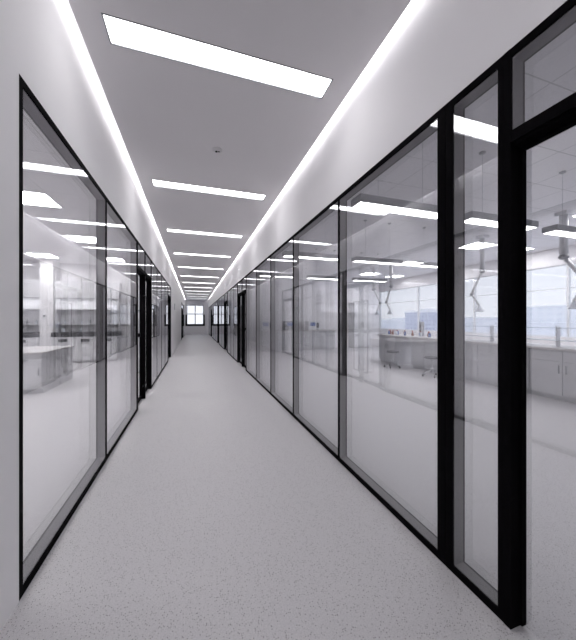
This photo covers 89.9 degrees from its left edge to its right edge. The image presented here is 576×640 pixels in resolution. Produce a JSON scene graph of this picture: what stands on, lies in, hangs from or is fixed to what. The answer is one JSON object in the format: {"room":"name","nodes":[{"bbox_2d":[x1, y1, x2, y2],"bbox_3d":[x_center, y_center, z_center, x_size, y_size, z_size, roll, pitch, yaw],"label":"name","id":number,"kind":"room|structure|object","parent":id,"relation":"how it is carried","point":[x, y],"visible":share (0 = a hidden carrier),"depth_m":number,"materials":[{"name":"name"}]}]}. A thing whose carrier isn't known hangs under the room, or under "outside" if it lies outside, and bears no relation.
{"room":"laboratory corridor","nodes":[
{"label":"laboratory corridor","id":0,"kind":"room"},
{"bbox_2d":[39,259,59,345],"bbox_3d":[-7.633,-0.270,9.249,0.340,3.240,0.520,0,0,-18],"label":"wall pier","id":1,"kind":"object","parent":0,"point":[49,270],"visible":0.64,"depth_m":9.01,"materials":[{"name":"white paint"}]},
{"bbox_2d":[23,110,138,266],"bbox_3d":[-7.337,-1.940,11.071,5.313,0.100,31.600,0,0,-18],"label":"ceiling","id":2,"kind":"structure","parent":0,"point":[45,229],"depth_m":5.16,"materials":[{"name":"paint"}]},
{"bbox_2d":[25,252,57,257],"bbox_3d":[-7.170,-1.886,8.443,0.600,0.008,0.600,0,0,-18],"label":"recessed light","id":3,"kind":"object","parent":2,"relation":"in","point":[42,255],"visible":1,"depth_m":8.43,"materials":[{"name":"white plastic"}]},
{"bbox_2d":[23,191,62,207],"bbox_3d":[-3.987,-1.886,4.485,0.600,0.008,0.600,0,0,-18],"label":"recessed light","id":4,"kind":"object","parent":2,"relation":"in","point":[29,197],"visible":0.62,"depth_m":4.55,"materials":[{"name":"white plastic"}]},
{"bbox_2d":[66,235,95,242],"bbox_3d":[-4.731,-1.886,6.767,0.600,0.008,0.600,0,0,-18],"label":"recessed light","id":5,"kind":"object","parent":2,"relation":"in","point":[85,239],"visible":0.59,"depth_m":6.67,"materials":[{"name":"white plastic"}]},
{"bbox_2d":[107,257,125,261],"bbox_3d":[-5.459,-1.886,9.001,0.600,0.008,0.600,0,0,-18],"label":"recessed light","id":6,"kind":"object","parent":2,"relation":"in","point":[108,258],"visible":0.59,"depth_m":8.98,"materials":[{"name":"white plastic"}]},
{"bbox_2d":[23,261,138,358],"bbox_3d":[-6.925,-0.270,9.817,5.318,3.240,0.120,0,0,-18],"label":"wall","id":7,"kind":"structure","parent":0,"point":[68,271],"depth_m":10.03,"materials":[{"name":"white paint"}]},
{"bbox_2d":[0,0,184,631],"bbox_3d":[-4.766,-0.460,11.909,0.085,3.620,31.600,0,0,-18],"label":"wall","id":8,"kind":"structure","parent":0,"point":[42,41],"depth_m":1.48,"materials":[{"name":"white paint"}]},
{"bbox_2d":[19,74,136,600],"bbox_3d":[-1.800,0.084,2.814,0.085,2.531,3.043,0,0,-18],"label":"window frame","id":9,"kind":"structure","parent":8,"relation":"attached to","point":[28,568],"depth_m":2.21,"materials":[{"name":"black metal"}]},
{"bbox_2d":[138,273,143,402],"bbox_3d":[-2.392,0.291,4.613,0.083,2.101,0.647,0,0,-18],"label":"door","id":10,"kind":"structure","parent":8,"relation":"in","point":[141,295],"depth_m":4.88,"materials":[{"name":"black metal"}]},
{"bbox_2d":[137,240,151,410],"bbox_3d":[-2.503,0.084,4.966,0.090,2.531,1.481,0,0,-18],"label":"door frame","id":11,"kind":"structure","parent":8,"relation":"attached to","point":[144,268],"depth_m":4.94,"materials":[{"name":"black metal"}]},
{"bbox_2d":[146,280,147,390],"bbox_3d":[-2.616,0.291,5.300,0.083,2.101,0.682,0,0,-18],"label":"door","id":12,"kind":"structure","parent":8,"relation":"in","point":[146,280],"depth_m":5.50,"materials":[{"name":"black metal"}]},
{"bbox_2d":[152,261,167,386],"bbox_3d":[-3.321,0.084,7.479,0.085,2.531,3.800,0,0,-18],"label":"glass wall","id":13,"kind":"structure","parent":8,"relation":"attached to","point":[159,284],"depth_m":7.04,"materials":[{"name":"clear glass"}]},
{"bbox_2d":[168,284,170,356],"bbox_3d":[-4.109,0.084,9.893,0.090,2.531,1.276,0,0,-18],"label":"door frame","id":14,"kind":"structure","parent":8,"relation":"attached to","point":[169,287],"depth_m":10.34,"materials":[{"name":"black metal"}]},
{"bbox_2d":[168,298,170,357],"bbox_3d":[-4.111,0.291,9.883,0.083,2.101,1.162,0,0,-18],"label":"door","id":15,"kind":"structure","parent":8,"relation":"in","point":[169,309],"depth_m":10.25,"materials":[{"name":"black metal"}]},
{"bbox_2d":[183,305,183,336],"bbox_3d":[-8.486,0.084,23.318,0.085,2.531,3.000,0,0,-18],"label":"glass wall","id":16,"kind":"structure","parent":8,"relation":"attached to","point":[183,305],"depth_m":23.13,"materials":[{"name":"clear glass"}]},
{"bbox_2d":[185,298,207,333],"bbox_3d":[-7.526,-0.460,27.712,15.470,3.620,0.160,0,0,-18],"label":"wall","id":17,"kind":"structure","parent":0,"point":[188,329],"depth_m":27.32,"materials":[{"name":"white paint"}]},
{"bbox_2d":[185,305,204,325],"bbox_3d":[-8.770,-0.415,27.254,1.740,1.950,0.120,0,0,-18],"label":"window","id":18,"kind":"structure","parent":17,"relation":"in","point":[186,324],"depth_m":27.27,"materials":[{"name":"grey"}]},
{"bbox_2d":[68,0,410,299],"bbox_3d":[-3.720,-1.900,12.240,1.929,0.020,31.580,0,0,-18],"label":"ceiling","id":19,"kind":"structure","parent":0,"point":[170,116],"depth_m":2.48,"materials":[{"name":"paint"}]},
{"bbox_2d":[178,266,222,269],"bbox_3d":[-3.168,-1.904,10.515,1.583,0.032,0.211,0,0,-18],"label":"recessed light","id":20,"kind":"object","parent":19,"relation":"in","point":[178,266],"visible":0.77,"depth_m":10.58,"materials":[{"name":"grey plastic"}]},
{"bbox_2d":[174,253,230,257],"bbox_3d":[-2.484,-1.904,8.416,1.583,0.032,0.211,0,0,-18],"label":"recessed light","id":21,"kind":"object","parent":19,"relation":"in","point":[174,253],"visible":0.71,"depth_m":8.47,"materials":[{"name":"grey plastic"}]},
{"bbox_2d":[167,229,241,237],"bbox_3d":[-1.799,-1.904,6.316,1.583,0.032,0.211,0,0,-18],"label":"recessed light","id":22,"kind":"object","parent":19,"relation":"in","point":[168,230],"visible":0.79,"depth_m":6.34,"materials":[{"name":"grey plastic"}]},
{"bbox_2d":[151,179,265,200],"bbox_3d":[-1.115,-1.904,4.217,1.583,0.032,0.211,0,0,-18],"label":"recessed light","id":23,"kind":"object","parent":19,"relation":"in","point":[157,183],"visible":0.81,"depth_m":4.21,"materials":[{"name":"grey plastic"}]},
{"bbox_2d":[101,13,332,98],"bbox_3d":[-0.430,-1.904,2.118,1.583,0.032,0.211,0,0,-18],"label":"recessed light","id":24,"kind":"object","parent":19,"relation":"in","point":[124,33],"visible":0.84,"depth_m":2.09,"materials":[{"name":"glowing white diffuser plastic"}]},
{"bbox_2d":[213,147,221,152],"bbox_3d":[-0.783,-1.876,3.196,0.104,0.028,0.104,0,0,-18],"label":"smoke detector","id":25,"kind":"object","parent":19,"relation":"attached to","point":[215,149],"visible":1,"depth_m":3.18,"materials":[{"name":"white paint"}]},
{"bbox_2d":[0,334,575,639],"bbox_3d":[-2.603,1.450,12.614,15.670,0.200,32.000,0,0,-18],"label":"floor","id":26,"kind":"structure","parent":0,"point":[215,514],"depth_m":2.06,"materials":[{"name":"plastic"}]},
{"bbox_2d":[23,279,38,346],"bbox_3d":[-8.198,0.050,8.965,0.890,2.600,0.650,0,0,-18],"label":"bench","id":27,"kind":"object","parent":26,"relation":"on","point":[30,287],"visible":0.34,"depth_m":9.03,"materials":[{"name":"silver metal"}]},
{"bbox_2d":[23,332,38,337],"bbox_3d":[-8.198,0.460,8.965,0.890,0.139,0.650,0,0,-18],"label":"countertop","id":28,"kind":"structure","parent":27,"relation":"on","point":[25,334],"depth_m":8.76,"materials":[{"name":"grey"}]},
{"bbox_2d":[23,351,58,393],"bbox_3d":[-5.401,0.990,5.348,1.646,0.720,0.722,0,0,-18],"label":"base cabinet","id":29,"kind":"object","parent":26,"relation":"on","point":[40,372],"visible":0.54,"depth_m":5.29,"materials":[{"name":"silver metal"}]},
{"bbox_2d":[23,346,73,354],"bbox_3d":[-5.519,0.610,5.700,1.700,0.040,1.480,0,0,-18],"label":"countertop","id":30,"kind":"structure","parent":29,"relation":"on","point":[35,350],"depth_m":5.77,"materials":[{"name":"plastic"}]},
{"bbox_2d":[59,348,72,384],"bbox_3d":[-5.627,0.990,6.042,1.646,0.720,0.722,0,0,-18],"label":"base cabinet","id":31,"kind":"object","parent":26,"relation":"on","point":[66,355],"visible":0.12,"depth_m":6.26,"materials":[{"name":"silver metal"}]},
{"bbox_2d":[51,281,121,361],"bbox_3d":[-6.567,0.050,9.497,1.820,2.600,0.650,0,0,-18],"label":"bench","id":32,"kind":"object","parent":26,"relation":"on","point":[74,300],"visible":0.77,"depth_m":9.47,"materials":[{"name":"silver metal"}]},
{"bbox_2d":[58,324,93,324],"bbox_3d":[-6.626,0.140,9.678,1.760,0.020,0.230,0,0,-18],"label":"shelf","id":33,"kind":"object","parent":32,"relation":"attached to","point":[58,324],"depth_m":9.45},
{"bbox_2d":[51,331,121,336],"bbox_3d":[-6.567,0.460,9.497,1.820,0.139,0.650,0,0,-18],"label":"countertop","id":34,"kind":"structure","parent":32,"relation":"on","point":[93,333],"depth_m":9.15,"materials":[{"name":"grey"}]},
{"bbox_2d":[57,309,117,310],"bbox_3d":[-6.614,-0.343,9.640,1.760,0.025,0.310,0,0,-18],"label":"shelf","id":35,"kind":"object","parent":32,"relation":"attached to","point":[57,309],"depth_m":9.58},
{"bbox_2d":[260,332,284,351],"bbox_3d":[-0.773,0.930,12.684,1.195,0.840,0.642,0,0,-18],"label":"base cabinet","id":36,"kind":"object","parent":26,"relation":"on","point":[264,336],"visible":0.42,"depth_m":12.40,"materials":[{"name":"silver metal"}]},
{"bbox_2d":[255,330,335,331],"bbox_3d":[0.366,0.489,13.072,3.640,0.040,0.690,0,0,-18],"label":"countertop","id":37,"kind":"structure","parent":36,"relation":"on","point":[275,330],"depth_m":12.88,"materials":[{"name":"plastic"}]},
{"bbox_2d":[260,321,269,330],"bbox_3d":[-0.963,0.259,12.631,0.560,0.420,0.485,0,0,-18],"label":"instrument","id":38,"kind":"object","parent":37,"relation":"on","point":[264,325],"visible":0.57,"depth_m":12.39,"materials":[{"name":"white plastic"}]},
{"bbox_2d":[282,321,292,330],"bbox_3d":[0.083,0.259,12.972,0.560,0.420,0.485,0,0,-18],"label":"instrument","id":39,"kind":"object","parent":37,"relation":"on","point":[286,325],"visible":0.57,"depth_m":12.74,"materials":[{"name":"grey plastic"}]},
{"bbox_2d":[305,321,319,329],"bbox_3d":[1.129,0.259,13.313,0.560,0.420,0.485,0,0,-18],"label":"instrument","id":40,"kind":"object","parent":37,"relation":"on","point":[309,325],"visible":0.94,"depth_m":13.11,"materials":[{"name":"white plastic"}]},
{"bbox_2d":[285,331,310,350],"bbox_3d":[0.368,0.930,13.056,1.195,0.840,0.642,0,0,-18],"label":"base cabinet","id":41,"kind":"object","parent":26,"relation":"on","point":[304,336],"visible":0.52,"depth_m":12.82,"materials":[{"name":"silver metal"}]},
{"bbox_2d":[310,331,334,349],"bbox_3d":[1.509,0.930,13.428,1.195,0.840,0.642,0,0,-18],"label":"base cabinet","id":42,"kind":"object","parent":26,"relation":"on","point":[320,340],"visible":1,"depth_m":13.14,"materials":[{"name":"silver metal"}]},
{"bbox_2d":[349,302,369,347],"bbox_3d":[3.529,0.250,14.177,0.900,2.200,0.550,0,0,-18],"label":"tall cabinet","id":43,"kind":"object","parent":26,"relation":"on","point":[359,312],"visible":1,"depth_m":13.96,"materials":[{"name":"silver metal"}]},
{"bbox_2d":[384,350,400,368],"bbox_3d":[3.002,1.114,8.215,0.461,0.471,0.485,0,0,-18],"label":"stool","id":44,"kind":"object","parent":26,"relation":"on","point":[388,351],"visible":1,"depth_m":8.18,"materials":[{"name":"grey metal"}]},
{"bbox_2d":[379,336,410,363],"bbox_3d":[3.459,0.930,9.229,0.742,0.840,0.796,0,0,-18],"label":"base cabinet","id":45,"kind":"object","parent":26,"relation":"on","point":[403,345],"visible":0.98,"depth_m":8.88,"materials":[{"name":"silver metal"}]},
{"bbox_2d":[411,338,436,372],"bbox_3d":[3.945,0.930,7.736,0.742,0.840,0.996,0,0,-18],"label":"base cabinet","id":46,"kind":"object","parent":26,"relation":"on","point":[420,348],"visible":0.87,"depth_m":7.67,"materials":[{"name":"silver metal"}]},
{"bbox_2d":[422,356,436,377],"bbox_3d":[3.463,1.114,6.923,0.461,0.471,0.485,0,0,-41],"label":"stool","id":47,"kind":"object","parent":26,"relation":"on","point":[426,357],"visible":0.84,"depth_m":6.89,"materials":[{"name":"silver metal"}]},
{"bbox_2d":[465,343,479,382],"bbox_3d":[4.255,0.930,6.785,0.742,0.840,0.996,0,0,-18],"label":"base cabinet","id":48,"kind":"object","parent":26,"relation":"on","point":[471,349],"visible":0.2,"depth_m":6.34,"materials":[{"name":"silver metal"}]},
{"bbox_2d":[478,344,530,393],"bbox_3d":[4.565,0.930,5.835,0.742,0.840,0.996,0,0,-18],"label":"base cabinet","id":49,"kind":"object","parent":26,"relation":"on","point":[487,354],"visible":0.41,"depth_m":5.95,"materials":[{"name":"silver metal"}]},
{"bbox_2d":[529,348,575,403],"bbox_3d":[4.875,0.930,4.884,0.742,0.840,0.996,0,0,-18],"label":"base cabinet","id":50,"kind":"object","parent":26,"relation":"on","point":[552,373],"visible":1,"depth_m":4.89,"materials":[{"name":"silver metal"}]},
{"bbox_3d":[5.495,0.930,2.982,0.742,0.840,0.996,0,0,-18],"label":"base cabinet","id":51,"kind":"object","parent":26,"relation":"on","visible":0},
{"bbox_2d":[378,334,575,351],"bbox_3d":[4.499,0.489,6.058,0.770,0.040,7.530,0,0,-18],"label":"countertop","id":52,"kind":"structure","parent":51,"relation":"on","point":[475,341],"depth_m":5.92,"materials":[{"name":"plastic"}]},
{"bbox_2d":[419,322,423,335],"bbox_3d":[3.855,0.259,8.325,0.108,0.420,0.100,0,0,-18],"label":"column","id":53,"kind":"structure","parent":52,"relation":"on","point":[421,324],"depth_m":8.29,"materials":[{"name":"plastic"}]},
{"bbox_2d":[465,325,575,345],"bbox_3d":[4.636,0.289,5.719,0.200,0.360,3.640,0,0,-18],"label":"rack","id":54,"kind":"object","parent":52,"relation":"on","point":[558,328],"visible":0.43,"depth_m":5.30,"materials":[{"name":"white metal"}]},
{"bbox_2d":[465,335,575,341],"bbox_3d":[4.636,0.363,5.719,0.200,0.012,3.640,0,0,-18],"label":"shelf","id":55,"kind":"object","parent":54,"relation":"attached to","point":[491,336],"depth_m":5.36,"materials":[{"name":"white"}]},
{"bbox_2d":[473,326,575,328],"bbox_3d":[4.636,0.143,5.719,0.200,0.012,3.640,0,0,-18],"label":"shelf","id":56,"kind":"object","parent":54,"relation":"attached to","point":[491,327],"depth_m":5.34,"materials":[{"name":"white"}]},
{"bbox_2d":[240,277,378,350],"bbox_3d":[1.020,-0.270,13.754,7.673,3.240,0.120,0,0,-18],"label":"wall","id":57,"kind":"structure","parent":0,"point":[318,300],"depth_m":13.74,"materials":[{"name":"white paint"}]},
{"bbox_2d":[208,0,566,333],"bbox_3d":[-2.680,-0.460,12.589,0.085,3.620,31.600,0,0,-18],"label":"wall","id":58,"kind":"structure","parent":0,"point":[435,49],"depth_m":1.96,"materials":[{"name":"white paint"}]},
{"bbox_2d":[209,306,210,335],"bbox_3d":[-6.849,0.084,25.377,0.085,2.531,3.300,0,0,-18],"label":"glass wall","id":59,"kind":"structure","parent":58,"relation":"attached to","point":[210,306],"depth_m":24.18,"materials":[{"name":"clear glass"}]},
{"bbox_2d":[212,295,223,348],"bbox_3d":[-4.377,0.084,17.795,0.085,2.531,9.450,0,0,-18],"label":"glass wall","id":60,"kind":"structure","parent":58,"relation":"attached to","point":[221,299],"depth_m":15.65,"materials":[{"name":"clear glass"}]},
{"bbox_2d":[217,299,218,342],"bbox_3d":[-3.950,0.084,16.488,0.090,2.531,1.196,0,0,-18],"label":"door frame","id":61,"kind":"structure","parent":58,"relation":"attached to","point":[218,299],"depth_m":16.93,"materials":[{"name":"black metal"}]},
{"bbox_2d":[218,307,218,342],"bbox_3d":[-3.940,0.291,16.470,0.083,2.101,0.992,0,0,-18],"label":"door","id":62,"kind":"structure","parent":58,"relation":"in","point":[218,307],"depth_m":16.94,"materials":[{"name":"black metal"}]},
{"bbox_2d":[224,292,226,349],"bbox_3d":[-2.687,0.084,12.613,0.090,2.531,1.446,0,0,-18],"label":"door frame","id":63,"kind":"structure","parent":58,"relation":"attached to","point":[225,294],"depth_m":13.15,"materials":[{"name":"black metal"}]},
{"bbox_2d":[225,303,226,349],"bbox_3d":[-2.685,0.291,12.619,0.083,2.101,1.132,0,0,-18],"label":"door","id":64,"kind":"structure","parent":58,"relation":"in","point":[225,303],"depth_m":12.85,"materials":[{"name":"black metal"}]},
{"bbox_2d":[227,284,236,361],"bbox_3d":[-2.021,0.084,10.569,0.085,2.531,2.850,0,0,-18],"label":"glass wall","id":65,"kind":"structure","parent":58,"relation":"attached to","point":[232,293],"depth_m":10.36,"materials":[{"name":"clear glass"}]},
{"bbox_2d":[239,295,241,363],"bbox_3d":[-1.423,0.291,8.750,0.083,2.101,0.832,0,0,-18],"label":"door","id":66,"kind":"structure","parent":58,"relation":"in","point":[240,295],"depth_m":9.14,"materials":[{"name":"black metal"}]},
{"bbox_2d":[237,276,245,366],"bbox_3d":[-1.327,0.084,8.440,0.090,2.531,1.626,0,0,-18],"label":"door frame","id":67,"kind":"structure","parent":58,"relation":"attached to","point":[242,280],"depth_m":8.97,"materials":[{"name":"black metal"}]},
{"bbox_2d":[242,293,245,367],"bbox_3d":[-1.180,0.291,8.006,0.083,2.101,0.617,0,0,-18],"label":"door","id":68,"kind":"structure","parent":58,"relation":"in","point":[244,314],"depth_m":8.26,"materials":[{"name":"black metal"}]},
{"bbox_2d":[246,55,503,622],"bbox_3d":[-0.036,0.084,4.481,0.085,2.531,6.696,0,0,-18],"label":"window frame","id":69,"kind":"structure","parent":58,"relation":"attached to","point":[493,599],"depth_m":1.58,"materials":[{"name":"black metal"}]},
{"bbox_2d":[504,0,575,629],"bbox_3d":[1.241,0.084,0.565,0.090,2.531,1.540,0,0,-18],"label":"door frame","id":70,"kind":"structure","parent":58,"relation":"attached to","point":[518,133],"depth_m":1.26,"materials":[{"name":"black metal"}]},
{"bbox_2d":[520,118,575,625],"bbox_3d":[1.130,0.291,0.920,0.083,2.101,0.730,0,0,-18],"label":"door","id":71,"kind":"structure","parent":58,"relation":"in","point":[523,150],"depth_m":1.27,"materials":[{"name":"black metal"}]},
{"bbox_2d":[250,23,575,282],"bbox_3d":[1.010,-1.940,13.793,7.668,0.100,31.600,0,0,-18],"label":"ceiling","id":72,"kind":"structure","parent":0,"point":[550,74],"depth_m":4.24,"materials":[{"name":"paint"}]},
{"bbox_2d":[255,272,269,276],"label":"lamp","id":73,"kind":"object","parent":72,"relation":"hanging from","point":[261,273],"depth_m":7.15,"materials":[{"name":"grey plastic"}]},
{"bbox_2d":[275,273,292,277],"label":"lamp","id":74,"kind":"object","parent":72,"relation":"hanging from","point":[277,275],"depth_m":7.30,"materials":[{"name":"grey plastic"}]},
{"bbox_2d":[260,275,292,277],"bbox_3d":[-0.298,-1.104,7.318,1.026,0.008,0.146,0,0,-18],"label":"diffuser","id":75,"kind":"object","parent":74,"relation":"attached to","point":[286,276],"depth_m":7.29,"materials":[{"name":"white plastic"}]},
{"bbox_2d":[282,251,337,260],"bbox_3d":[0.418,-1.495,5.122,1.050,0.790,0.170,0,0,-18],"label":"lamp","id":76,"kind":"object","parent":72,"relation":"hanging from","point":[306,255],"visible":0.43,"depth_m":5.07,"materials":[{"name":"grey plastic"}]},
{"bbox_2d":[283,255,337,260],"bbox_3d":[0.418,-1.104,5.122,1.026,0.008,0.146,0,0,-18],"label":"diffuser","id":77,"kind":"object","parent":76,"relation":"attached to","point":[321,257],"depth_m":5.10,"materials":[{"name":"white plastic"}]},
{"bbox_2d":[306,249,337,279],"bbox_3d":[1.009,-1.495,7.744,1.050,0.790,0.170,0,0,-18],"label":"lamp","id":78,"kind":"object","parent":72,"relation":"hanging from","point":[307,276],"visible":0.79,"depth_m":7.64,"materials":[{"name":"grey plastic"}]},
{"bbox_2d":[307,278,337,279],"bbox_3d":[1.009,-1.104,7.744,1.026,0.008,0.146,0,0,-18],"label":"diffuser","id":79,"kind":"object","parent":78,"relation":"attached to","point":[307,278],"depth_m":7.68,"materials":[{"name":"white plastic"}]},
{"bbox_2d":[352,252,386,281],"bbox_3d":[2.321,-1.495,8.172,1.050,0.790,0.170,0,0,-18],"label":"lamp","id":80,"kind":"object","parent":72,"relation":"hanging from","point":[355,278],"visible":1,"depth_m":8.09,"materials":[{"name":"grey plastic"}]},
{"bbox_2d":[353,280,386,281],"bbox_3d":[2.321,-1.104,8.172,1.026,0.008,0.146,0,0,-18],"label":"diffuser","id":81,"kind":"object","parent":80,"relation":"attached to","point":[353,280],"depth_m":8.17,"materials":[{"name":"white plastic"}]},
{"bbox_2d":[370,267,381,314],"bbox_3d":[3.159,-1.040,10.254,0.244,1.700,0.440,0,0,-18],"label":"extraction arm","id":82,"kind":"object","parent":72,"relation":"hanging from","point":[372,268],"visible":0.98,"depth_m":10.30},
{"bbox_2d":[351,220,402,264],"bbox_3d":[1.725,-1.495,5.548,1.050,0.790,0.170,0,0,-18],"label":"lamp","id":83,"kind":"object","parent":72,"relation":"hanging from","point":[365,259],"visible":1,"depth_m":5.47,"materials":[{"name":"grey plastic"}]},
{"bbox_2d":[352,260,401,264],"bbox_3d":[1.725,-1.104,5.548,1.026,0.008,0.146,0,0,-18],"label":"diffuser","id":84,"kind":"object","parent":83,"relation":"attached to","point":[391,262],"depth_m":5.52,"materials":[{"name":"white plastic"}]},
{"bbox_2d":[385,264,392,313],"bbox_3d":[3.373,-1.040,9.598,0.244,1.700,0.440,0,0,-18],"label":"extraction arm","id":85,"kind":"object","parent":72,"relation":"hanging from","point":[390,266],"visible":0.85,"depth_m":9.46},
{"bbox_2d":[351,142,436,218],"bbox_3d":[1.140,-1.495,2.907,1.050,0.790,0.170,0,0,-18],"label":"lamp","id":86,"kind":"object","parent":72,"relation":"hanging from","point":[363,201],"visible":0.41,"depth_m":2.83,"materials":[{"name":"grey plastic"}]},
{"bbox_2d":[353,201,436,218],"bbox_3d":[1.140,-1.104,2.907,1.026,0.008,0.146,0,0,-18],"label":"diffuser","id":87,"kind":"object","parent":86,"relation":"attached to","point":[385,206],"depth_m":2.85,"materials":[{"name":"white plastic"}]},
{"bbox_2d":[399,261,412,265],"bbox_3d":[4.035,-1.886,9.625,0.600,0.008,0.600,0,0,-18],"label":"recessed light","id":88,"kind":"object","parent":72,"relation":"in","point":[407,263],"visible":0.44,"depth_m":9.62,"materials":[{"name":"white plastic"}]},
{"bbox_2d":[411,227,436,267],"bbox_3d":[3.037,-1.495,5.976,1.050,0.790,0.170,0,0,-18],"label":"lamp","id":89,"kind":"object","parent":72,"relation":"hanging from","point":[416,263],"visible":0.5,"depth_m":5.83,"materials":[{"name":"grey plastic"}]},
{"bbox_2d":[413,265,436,267],"bbox_3d":[3.037,-1.104,5.976,1.026,0.008,0.146,0,0,-18],"label":"diffuser","id":90,"kind":"object","parent":89,"relation":"attached to","point":[432,266],"depth_m":5.93,"materials":[{"name":"white plastic"}]},
{"bbox_2d":[470,234,488,311],"bbox_3d":[4.351,-1.040,6.599,0.244,1.700,0.430,0,0,-18],"label":"extraction arm","id":91,"kind":"object","parent":72,"relation":"hanging from","point":[483,237],"visible":1,"depth_m":6.46},
{"bbox_2d":[474,305,483,311],"bbox_3d":[4.379,-0.265,6.603,0.189,0.150,0.186,0,0,-18],"label":"hood","id":92,"kind":"object","parent":91,"relation":"attached to","point":[478,309],"depth_m":6.55,"materials":[{"name":"white"}]},
{"bbox_2d":[465,242,493,249],"bbox_3d":[4.779,-1.886,7.343,0.600,0.008,0.600,0,0,-18],"label":"recessed light","id":93,"kind":"object","parent":72,"relation":"in","point":[476,245],"visible":0.76,"depth_m":7.29,"materials":[{"name":"white plastic"}]},
{"bbox_2d":[465,150,497,226],"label":"lamp","id":94,"kind":"object","parent":72,"relation":"hanging from","point":[480,218],"depth_m":3.19,"materials":[{"name":"grey plastic"}]},
{"bbox_2d":[527,219,538,229],"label":"lamp","id":95,"kind":"object","parent":72,"relation":"hanging from","point":[531,224],"depth_m":3.39,"materials":[{"name":"grey plastic"}]},
{"bbox_2d":[465,217,535,229],"bbox_3d":[2.447,-1.104,3.333,1.026,0.008,0.146,0,0,-18],"label":"diffuser","id":96,"kind":"object","parent":95,"relation":"attached to","point":[487,221],"depth_m":3.22,"materials":[{"name":"white plastic"}]},
{"bbox_2d":[542,170,575,237],"bbox_3d":[3.759,-1.495,3.761,1.050,0.790,0.170,0,0,-18],"label":"lamp","id":97,"kind":"object","parent":72,"relation":"hanging from","point":[557,229],"visible":1,"depth_m":3.62,"materials":[{"name":"white metal"}]},
{"bbox_2d":[543,230,575,237],"bbox_3d":[3.759,-1.104,3.761,1.026,0.008,0.146,0,0,-18],"label":"diffuser","id":98,"kind":"object","parent":97,"relation":"attached to","point":[567,233],"depth_m":3.65,"materials":[{"name":"white plastic"}]},
{"bbox_2d":[554,210,575,308],"bbox_3d":[4.896,-1.040,4.928,0.244,1.700,0.445,0,0,-18],"label":"extraction arm","id":99,"kind":"object","parent":72,"relation":"hanging from","point":[563,241],"visible":0.96,"depth_m":4.99},
{"bbox_2d":[567,300,575,308],"bbox_3d":[4.918,-0.265,4.948,0.189,0.150,0.186,0,0,-18],"label":"hood","id":100,"kind":"object","parent":99,"relation":"attached to","point":[573,304],"depth_m":4.92,"materials":[{"name":"white"}]},
{"bbox_2d":[379,244,575,345],"bbox_3d":[4.727,-0.460,15.004,0.150,3.620,31.600,0,0,-18],"label":"wall","id":101,"kind":"structure","parent":0,"point":[547,258],"depth_m":9.34,"materials":[{"name":"white paint"}]},
{"bbox_2d":[379,286,417,330],"bbox_3d":[5.171,-0.495,13.624,0.080,1.890,2.700,0,0,-18],"label":"window","id":102,"kind":"structure","parent":101,"relation":"in","point":[417,286],"depth_m":13.56,"materials":[{"name":"white metal"}]},
{"bbox_2d":[418,278,473,332],"bbox_3d":[5.993,-0.495,11.105,0.080,1.890,2.600,0,0,-18],"label":"window","id":103,"kind":"structure","parent":101,"relation":"in","point":[419,300],"depth_m":11.99,"materials":[{"name":"white metal"}]},
{"bbox_2d":[474,264,567,337],"bbox_3d":[6.799,-0.495,8.633,0.080,1.890,2.600,0,0,-18],"label":"window","id":104,"kind":"structure","parent":101,"relation":"in","point":[566,265],"depth_m":7.83,"materials":[{"name":"white"}]},
{"bbox_2d":[568,263,575,337],"bbox_3d":[7.605,-0.495,6.161,0.080,1.890,2.600,0,0,-18],"label":"window","id":105,"kind":"structure","parent":101,"relation":"in","point":[569,268],"depth_m":7.37,"materials":[{"name":"white"}]},
{"label":"outside","id":106,"kind":"structure","parent":0,"visible":0},
{"bbox_3d":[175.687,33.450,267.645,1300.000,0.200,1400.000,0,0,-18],"label":"ground","id":107,"kind":"structure","parent":106,"visible":0},
{"bbox_2d":[381,319,404,328],"bbox_3d":[36.090,16.550,102.223,16.400,33.600,16.400,0,0,-18],"label":"office building","id":108,"kind":"structure","parent":107,"relation":"on","point":[385,323],"depth_m":93.51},
{"bbox_2d":[381,319,400,320],"bbox_3d":[36.090,0.050,102.223,5.333,0.600,5.333,0,0,-18],"label":"plant","id":109,"kind":"object","parent":108,"relation":"on","point":[381,319],"depth_m":99.84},
{"bbox_2d":[404,309,436,330],"bbox_3d":[36.544,15.250,75.024,8.400,36.200,8.400,0,0,-18],"label":"office building","id":110,"kind":"structure","parent":107,"relation":"on","point":[428,316],"depth_m":71.84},
{"bbox_2d":[420,309,436,310],"bbox_3d":[36.544,-2.550,75.024,2.667,0.600,2.667,0,0,-18],"label":"plant","id":111,"kind":"object","parent":110,"relation":"on","point":[420,309],"depth_m":73.95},
{"bbox_2d":[392,317,497,331],"bbox_3d":[78.440,15.750,146.534,34.400,35.200,34.400,0,0,-18],"label":"office building","id":112,"kind":"structure","parent":107,"relation":"on","point":[468,325],"depth_m":131.24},
{"bbox_2d":[471,320,575,335],"bbox_3d":[72.341,16.700,84.592,22.400,33.300,22.400,0,0,-18],"label":"office building","id":113,"kind":"structure","parent":107,"relation":"on","point":[530,323],"depth_m":74.97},
{"bbox_2d":[527,320,557,321],"bbox_3d":[72.341,0.350,84.592,7.333,0.600,7.333,0,0,-18],"label":"plant","id":114,"kind":"object","parent":113,"relation":"on","point":[527,320],"depth_m":81.28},
{"bbox_2d":[527,305,575,321],"bbox_3d":[117.192,13.600,124.459,28.400,39.500,28.400,0,0,-18],"label":"office building","id":115,"kind":"structure","parent":107,"relation":"on","point":[556,312],"depth_m":116.00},
{"bbox_2d":[561,329,575,336],"bbox_3d":[68.703,17.350,60.266,12.400,32.000,12.400,0,0,-18],"label":"office building","id":116,"kind":"structure","parent":107,"relation":"on","point":[573,331],"depth_m":62.49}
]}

